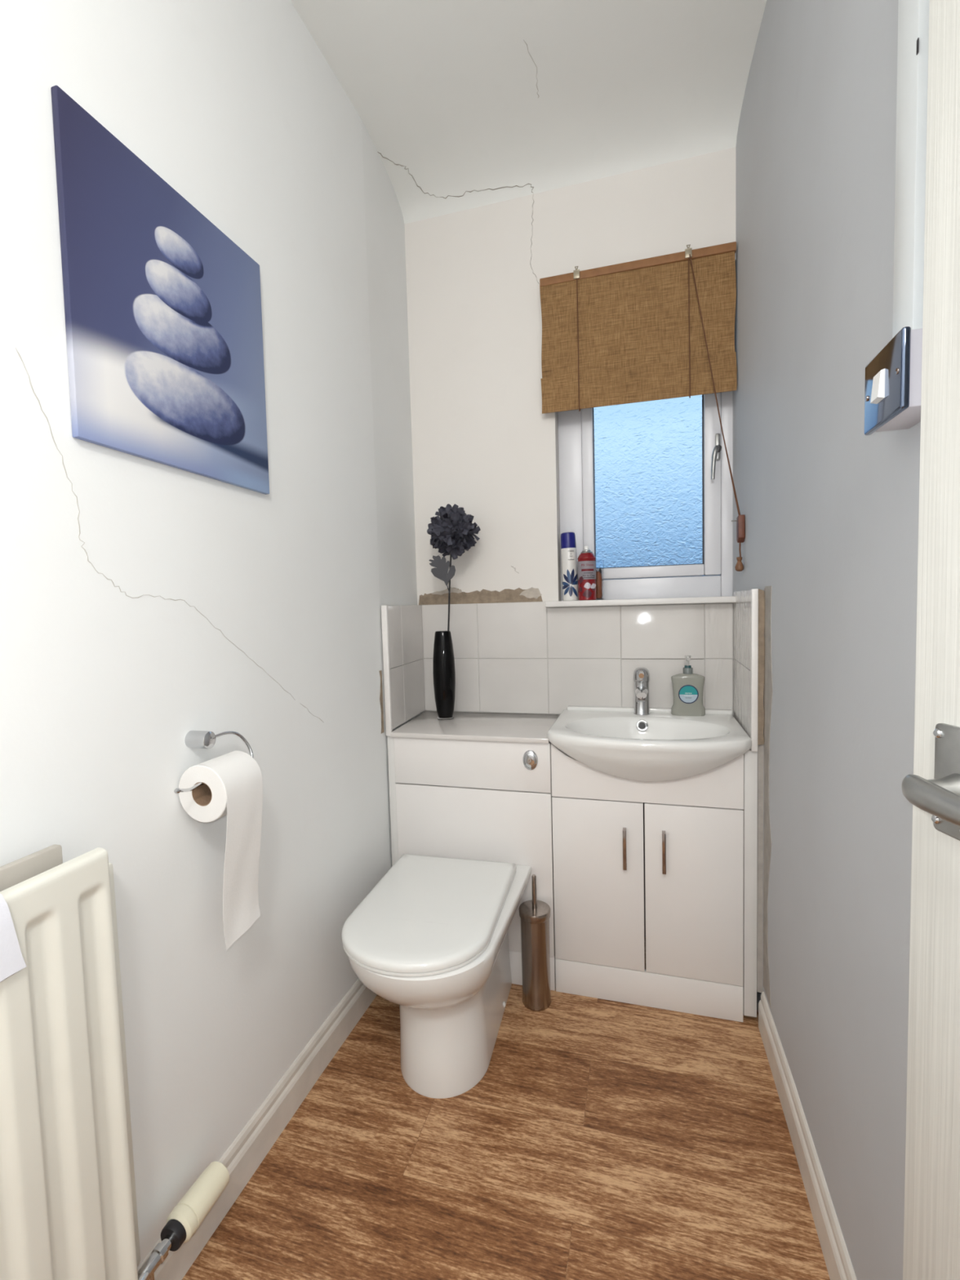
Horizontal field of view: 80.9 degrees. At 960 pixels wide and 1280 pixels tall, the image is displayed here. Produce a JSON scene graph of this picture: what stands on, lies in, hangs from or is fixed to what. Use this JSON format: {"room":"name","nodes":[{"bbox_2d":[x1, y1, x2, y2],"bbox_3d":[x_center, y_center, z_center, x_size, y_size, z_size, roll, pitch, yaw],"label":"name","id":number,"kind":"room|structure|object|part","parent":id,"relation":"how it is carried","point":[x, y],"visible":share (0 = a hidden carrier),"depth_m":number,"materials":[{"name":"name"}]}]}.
{"room":"bathroom","nodes":[
{"label":"bathroom","id":0,"kind":"room"},
{"bbox_2d":[0,0,421,1267],"bbox_3d":[-0.788,-0.248,0.707,0.137,3.050,3.950,-1,4,16],"label":"wall","id":1,"kind":"structure","parent":0,"point":[145,604],"depth_m":1.20,"materials":[{"name":"white paint"}]},
{"bbox_2d":[0,844,229,1279],"bbox_3d":[-0.684,0.800,0.652,0.092,0.956,1.001,-1,4,16],"label":"radiator","id":2,"kind":"object","parent":1,"relation":"attached to","point":[68,1206],"visible":1,"depth_m":0.81,"materials":[{"name":"metal"}]},
{"bbox_2d":[0,893,26,982],"bbox_3d":[-0.671,0.382,0.597,0.055,0.138,0.320,-1,4,16],"label":"cloth","id":3,"kind":"object","parent":2,"relation":"hanging from","point":[11,960],"visible":1,"depth_m":0.73,"materials":[{"name":"white fabric"}]},
{"bbox_2d":[0,844,62,891],"bbox_3d":[-0.716,0.406,0.569,0.016,0.158,0.597,-1,4,16],"label":"radiator panel","id":4,"kind":"object","parent":2,"relation":"attached to","point":[12,873],"depth_m":0.80,"materials":[{"name":"metal"}]},
{"bbox_3d":[-0.683,0.741,0.530,0.022,0.783,0.776,-1,4,16],"label":"panel","id":5,"kind":"part","parent":2,"relation":"part of","materials":[{"name":"metal"}]},
{"bbox_3d":[-0.732,0.766,0.577,0.017,0.729,0.835,-1,4,16],"label":"panel","id":6,"kind":"part","parent":2,"relation":"part of","materials":[{"name":"metal"}]},
{"bbox_2d":[50,84,269,494],"bbox_3d":[-0.597,-0.616,1.137,0.014,0.545,0.490,-1,3,16],"label":"print","id":7,"kind":"object","parent":1,"relation":"attached to","point":[163,313],"visible":1,"depth_m":1.06},
{"bbox_2d":[173,730,253,793],"bbox_3d":[-0.559,0.234,1.153,0.066,0.099,0.225,-1,4,16],"label":"toilet roll holder","id":8,"kind":"object","parent":1,"relation":"attached to","point":[193,739],"visible":0.83,"depth_m":1.14,"materials":[{"name":"silver metal"}]},
{"bbox_2d":[178,750,262,951],"bbox_3d":[-0.526,0.424,1.161,0.116,0.370,0.110,-1,4,16],"label":"toilet roll","id":9,"kind":"object","parent":8,"relation":"on","point":[233,786],"visible":0.98,"depth_m":1.13,"materials":[{"name":"paper"}]},
{"bbox_2d":[137,978,376,1279],"bbox_3d":[-0.758,1.234,0.508,0.024,0.115,3.185,-1,4,16],"label":"baseboard","id":10,"kind":"structure","parent":1,"relation":"attached to","point":[250,1148],"depth_m":1.37,"materials":[{"name":"paint"}]},
{"bbox_2d":[182,937,830,1279],"bbox_3d":[0.004,1.311,0.509,1.700,0.080,3.800,-1,4,16],"label":"floor","id":11,"kind":"structure","parent":0,"point":[598,1139],"depth_m":1.30,"materials":[{"name":"brown wood"}]},
{"bbox_2d":[341,853,531,1098],"bbox_3d":[-0.119,0.971,1.646,0.456,0.463,0.621,-1,4,14],"label":"toilet","id":12,"kind":"object","parent":11,"relation":"on","point":[430,939],"visible":1,"depth_m":1.50,"materials":[{"name":"white ceramic"}]},
{"bbox_3d":[-0.142,0.775,1.611,0.400,0.008,0.565,-1,4,14],"label":"seat","id":13,"kind":"part","parent":12,"relation":"part of","materials":[{"name":"white plastic"}]},
{"bbox_3d":[-0.143,0.756,1.609,0.402,0.028,0.567,-1,4,14],"label":"lid","id":14,"kind":"part","parent":12,"relation":"part of","materials":[{"name":"white plastic"}]},
{"bbox_2d":[386,736,555,991],"bbox_3d":[0.010,0.746,2.115,0.582,0.846,0.382,-1,4,16],"label":"base cabinet","id":15,"kind":"object","parent":11,"relation":"on","point":[477,800],"visible":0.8,"depth_m":1.92,"materials":[{"name":"white laminate"}]},
{"bbox_3d":[-0.034,0.421,1.926,0.554,0.165,0.018,-1,4,16],"label":"panel","id":16,"kind":"part","parent":15,"relation":"part of","materials":[{"name":"white laminate"}]},
{"bbox_2d":[391,711,559,743],"bbox_3d":[-0.003,0.317,2.093,0.582,0.017,0.394,-1,4,16],"label":"countertop","id":17,"kind":"structure","parent":15,"relation":"on","point":[483,726],"depth_m":2.02,"materials":[{"name":"white laminate"}]},
{"bbox_2d":[432,631,455,719],"bbox_3d":[-0.139,0.136,2.182,0.087,0.340,0.087,-1,4,16],"label":"vase","id":18,"kind":"object","parent":17,"relation":"on","point":[443,659],"visible":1,"depth_m":2.15,"materials":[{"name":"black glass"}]},
{"bbox_3d":[-0.134,0.302,2.192,0.064,0.007,0.064,-1,4,16],"label":"glass","id":19,"kind":"part","parent":18,"relation":"part of","materials":[{"name":"black"}]},
{"bbox_2d":[426,503,480,631],"bbox_3d":[-0.092,-0.118,2.151,0.202,0.792,0.202,-1,4,16],"label":"flower","id":20,"kind":"object","parent":18,"relation":"in","point":[452,532],"visible":1,"depth_m":2.10,"materials":[{"name":"black fabric"}]},
{"bbox_3d":[-0.122,-0.057,2.163,0.063,0.671,0.009,-1,4,14],"label":"stem","id":21,"kind":"part","parent":20,"relation":"part of","materials":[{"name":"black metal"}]},
{"bbox_3d":[-0.024,0.785,1.949,0.554,0.555,0.018,-1,4,16],"label":"panel","id":22,"kind":"part","parent":15,"relation":"part of","materials":[{"name":"white laminate"}]},
{"bbox_2d":[519,874,551,1011],"bbox_3d":[0.180,0.970,1.831,0.102,0.425,0.102,-1,4,16],"label":"toilet brush","id":23,"kind":"object","parent":11,"relation":"on","point":[535,914],"visible":1,"depth_m":1.80,"materials":[{"name":"metal"}]},
{"bbox_3d":[0.175,0.813,1.821,0.016,0.109,0.016,-1,4,16],"label":"handle","id":24,"kind":"part","parent":23,"relation":"part of","materials":[{"name":"metal"}]},
{"bbox_3d":[0.177,0.880,1.825,0.102,0.026,0.102,-1,4,16],"label":"lid","id":25,"kind":"part","parent":23,"relation":"part of","materials":[{"name":"metal"}]},
{"bbox_2d":[551,743,757,1022],"bbox_3d":[0.585,0.741,1.940,0.615,0.846,0.397,-1,4,16],"label":"base cabinet","id":26,"kind":"object","parent":11,"relation":"on","point":[673,864],"visible":0.87,"depth_m":1.77,"materials":[{"name":"white laminate"}]},
{"bbox_3d":[0.383,0.787,1.831,0.287,0.548,0.018,-1,4,16],"label":"door","id":27,"kind":"part","parent":26,"relation":"part of","materials":[{"name":"white laminate"}]},
{"bbox_3d":[0.457,0.659,1.778,0.011,0.128,0.026,-1,4,16],"label":"door handle","id":28,"kind":"part","parent":26,"relation":"part of","materials":[{"name":"silver metal"}]},
{"bbox_3d":[0.512,0.421,1.768,0.576,0.175,0.018,-1,4,16],"label":"header panel","id":29,"kind":"part","parent":26,"relation":"part of","materials":[{"name":"white laminate"}]},
{"bbox_2d":[546,706,751,782],"bbox_3d":[0.551,0.349,1.886,0.606,0.161,0.486,-1,4,16],"label":"basin","id":30,"kind":"object","parent":26,"relation":"on","point":[660,745],"visible":1,"depth_m":1.74,"materials":[{"name":"white ceramic"}]},
{"bbox_2d":[633,666,650,715],"bbox_3d":[0.580,0.187,2.022,0.059,0.170,0.131,-1,4,16],"label":"mixer tap","id":31,"kind":"object","parent":30,"relation":"on","point":[641,674],"visible":1,"depth_m":2.03,"materials":[{"name":"silver metal"}]},
{"bbox_3d":[0.576,0.193,2.009,0.048,0.052,0.100,-1,4,16],"label":"spout","id":32,"kind":"part","parent":31,"relation":"part of","materials":[{"name":"silver metal"}]},
{"bbox_3d":[0.582,0.126,2.030,0.059,0.050,0.106,-1,4,16],"label":"lever","id":33,"kind":"part","parent":31,"relation":"part of","materials":[{"name":"silver metal"}]},
{"bbox_2d":[671,655,705,715],"bbox_3d":[0.739,0.162,2.000,0.115,0.214,0.055,-1,4,16],"label":"soap bottle","id":34,"kind":"object","parent":30,"relation":"on","point":[687,686],"visible":1,"depth_m":1.99,"materials":[{"name":"grey plastic"}]},
{"bbox_3d":[0.570,0.658,1.745,0.011,0.128,0.026,-1,4,16],"label":"door handle","id":35,"kind":"part","parent":26,"relation":"part of","materials":[{"name":"silver metal"}]},
{"bbox_3d":[0.662,0.785,1.750,0.285,0.548,0.018,-1,4,16],"label":"door","id":36,"kind":"part","parent":26,"relation":"part of","materials":[{"name":"white laminate"}]},
{"bbox_2d":[290,0,766,224],"bbox_3d":[-0.084,-1.668,0.355,1.630,0.232,3.860,-1,4,16],"label":"ceiling","id":37,"kind":"structure","parent":0,"point":[463,104],"depth_m":1.76,"materials":[{"name":"paint"}]},
{"bbox_2d":[404,146,735,715],"bbox_3d":[0.433,-0.377,2.221,1.600,3.050,0.172,-1,4,16],"label":"wall","id":38,"kind":"structure","parent":0,"point":[483,443],"depth_m":2.19,"materials":[{"name":"paint"}]},
{"bbox_2d":[381,588,758,751],"bbox_3d":[0.283,0.082,2.001,1.231,0.478,0.398,-1,4,16],"label":"tile backsplash","id":39,"kind":"structure","parent":38,"relation":"attached to","point":[530,657],"depth_m":2.15,"materials":[{"name":"tile"}]},
{"bbox_3d":[-0.327,0.109,1.980,0.021,0.461,0.014,-1,4,16],"label":"edge trim","id":40,"kind":"part","parent":39,"relation":"part of","materials":[{"name":"white plastic"}]},
{"bbox_3d":[0.804,0.090,1.651,0.018,0.478,0.014,-1,4,16],"label":"edge trim","id":41,"kind":"part","parent":39,"relation":"part of","materials":[{"name":"white plastic"}]},
{"bbox_2d":[545,391,735,607],"bbox_3d":[0.589,-0.721,2.099,0.688,1.177,0.192,-1,4,16],"label":"window","id":42,"kind":"structure","parent":38,"relation":"in","point":[647,486],"depth_m":2.14,"materials":[{"name":"plastic"}]},
{"bbox_2d":[560,532,577,600],"bbox_3d":[0.345,-0.282,2.175,0.061,0.262,0.061,-2,3,16],"label":"aerosol can","id":43,"kind":"object","parent":42,"relation":"on","point":[568,547],"visible":0.99,"depth_m":2.15,"materials":[{"name":"white paint"}]},
{"bbox_2d":[562,568,577,596],"bbox_3d":[0.344,-0.219,2.163,0.060,0.107,0.027,-2,3,16],"label":"print","id":44,"kind":"object","parent":43,"relation":"attached to","point":[569,575],"depth_m":2.15},
{"bbox_2d":[577,546,596,600],"bbox_3d":[0.405,-0.253,2.131,0.069,0.204,0.069,-1,4,16],"label":"aerosol can","id":45,"kind":"object","parent":42,"relation":"on","point":[586,559],"visible":0.98,"depth_m":2.10,"materials":[{"name":"red paint"}]},
{"bbox_2d":[580,549,592,553],"bbox_3d":[0.402,-0.333,2.126,0.045,0.014,0.045,-1,4,16],"label":"cap","id":46,"kind":"object","parent":45,"relation":"on","point":[585,551],"depth_m":2.11,"materials":[{"name":"plastic"}]},
{"bbox_2d":[578,576,595,597],"bbox_3d":[0.402,-0.199,2.110,0.061,0.081,0.019,-1,4,10],"label":"print","id":47,"kind":"object","parent":45,"relation":"attached to","point":[586,584],"depth_m":2.10},
{"bbox_3d":[0.401,-0.262,2.120,0.068,0.068,0.045,-1,4,16],"label":"label panel","id":48,"kind":"part","parent":45,"relation":"part of","materials":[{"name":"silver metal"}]},
{"bbox_2d":[583,582,595,588],"bbox_3d":[0.413,-0.203,2.106,0.049,0.024,0.011,-2,4,-13],"label":"print","id":49,"kind":"object","parent":45,"relation":"attached to","point":[586,584],"depth_m":2.10,"materials":[{"name":"white paper"}]},
{"bbox_2d":[595,560,603,599],"bbox_3d":[0.449,-0.230,2.169,0.055,0.152,0.055,-1,4,16],"label":"bottle","id":50,"kind":"object","parent":42,"relation":"on","point":[599,563],"visible":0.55,"depth_m":2.15,"materials":[{"name":"plastic"}]},
{"bbox_2d":[539,241,740,515],"bbox_3d":[0.549,-0.878,1.998,0.677,0.957,0.128,-1,4,16],"label":"roller blind","id":51,"kind":"object","parent":42,"relation":"attached to","point":[660,327],"visible":0.99,"depth_m":2.01,"materials":[{"name":"fabric"}]},
{"bbox_3d":[0.361,-1.079,2.067,0.006,0.475,0.034,-1,4,16],"label":"lift cord","id":52,"kind":"part","parent":51,"relation":"part of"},
{"bbox_3d":[0.728,-1.083,1.960,0.006,0.475,0.034,-1,4,16],"label":"lift cord","id":53,"kind":"part","parent":51,"relation":"part of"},
{"bbox_3d":[0.794,-0.864,1.907,0.170,0.919,0.010,2,5,44],"label":"pull cord","id":54,"kind":"part","parent":51,"relation":"part of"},
{"bbox_3d":[0.797,-0.862,1.907,0.174,0.923,0.009,2,5,44],"label":"pull cord","id":55,"kind":"part","parent":51,"relation":"part of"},
{"bbox_2d":[731,515,745,571],"bbox_3d":[0.858,-0.320,1.874,0.038,0.184,0.044,-1,4,16],"label":"blind cord pull","id":56,"kind":"object","parent":51,"relation":"hanging from","point":[740,520],"visible":1,"depth_m":1.86,"materials":[{"name":"red wood"}]},
{"bbox_3d":[0.589,-0.143,2.107,0.674,0.022,0.130,-1,4,16],"label":"sill","id":57,"kind":"part","parent":42,"relation":"part of","materials":[{"name":"white plastic"}]},
{"bbox_3d":[0.634,-0.739,2.137,0.400,0.919,0.004,-1,4,16],"label":"pane","id":58,"kind":"part","parent":42,"relation":"part of","materials":[{"name":"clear glass"}]},
{"bbox_3d":[0.642,-0.745,2.140,0.501,1.012,0.060,-1,4,16],"label":"sash","id":59,"kind":"part","parent":42,"relation":"part of","materials":[{"name":"plastic"}]},
{"bbox_3d":[0.852,-0.663,2.029,0.024,0.168,0.054,2,5,44],"label":"handle","id":60,"kind":"part","parent":42,"relation":"part of","materials":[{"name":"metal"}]},
{"bbox_2d":[733,0,920,1279],"bbox_3d":[0.623,-0.261,0.297,0.404,3.050,3.950,-1,4,16],"label":"wall","id":61,"kind":"structure","parent":0,"point":[829,548],"depth_m":1.07,"materials":[{"name":"paint"}]},
{"bbox_2d":[758,991,857,1279],"bbox_3d":[0.706,1.151,1.189,0.019,0.115,1.065,-1,4,16],"label":"baseboard","id":62,"kind":"structure","parent":61,"relation":"attached to","point":[839,1266],"depth_m":1.23,"materials":[{"name":"paint"}]},
{"bbox_2d":[864,326,922,435],"bbox_3d":[0.534,-0.325,0.713,0.060,0.094,0.119,-1,4,16],"label":"light switch","id":63,"kind":"object","parent":61,"relation":"attached to","point":[893,378],"visible":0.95,"depth_m":0.69,"materials":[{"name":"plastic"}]},
{"bbox_2d":[892,0,929,337],"bbox_3d":[0.542,-1.023,0.693,0.020,1.300,0.063,-1,4,16],"label":"conduit","id":64,"kind":"object","parent":61,"relation":"attached to","point":[913,15],"visible":0.7,"depth_m":0.71,"materials":[{"name":"plastic"}]},
{"bbox_2d":[901,0,959,1279],"bbox_3d":[0.495,0.167,0.251,0.095,2.192,0.780,-2,4,-2],"label":"door","id":65,"kind":"structure","parent":61,"relation":"in","point":[931,1218],"depth_m":0.60,"materials":[{"name":"wood"}]},
{"bbox_3d":[0.465,0.157,0.534,0.050,0.035,0.120,-2,4,-2],"label":"lever","id":66,"kind":"part","parent":65,"relation":"part of","materials":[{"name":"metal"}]},
{"bbox_3d":[0.491,0.147,0.583,0.006,0.116,0.044,-2,4,-2],"label":"handle plate","id":67,"kind":"part","parent":65,"relation":"part of","materials":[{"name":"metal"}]}
]}

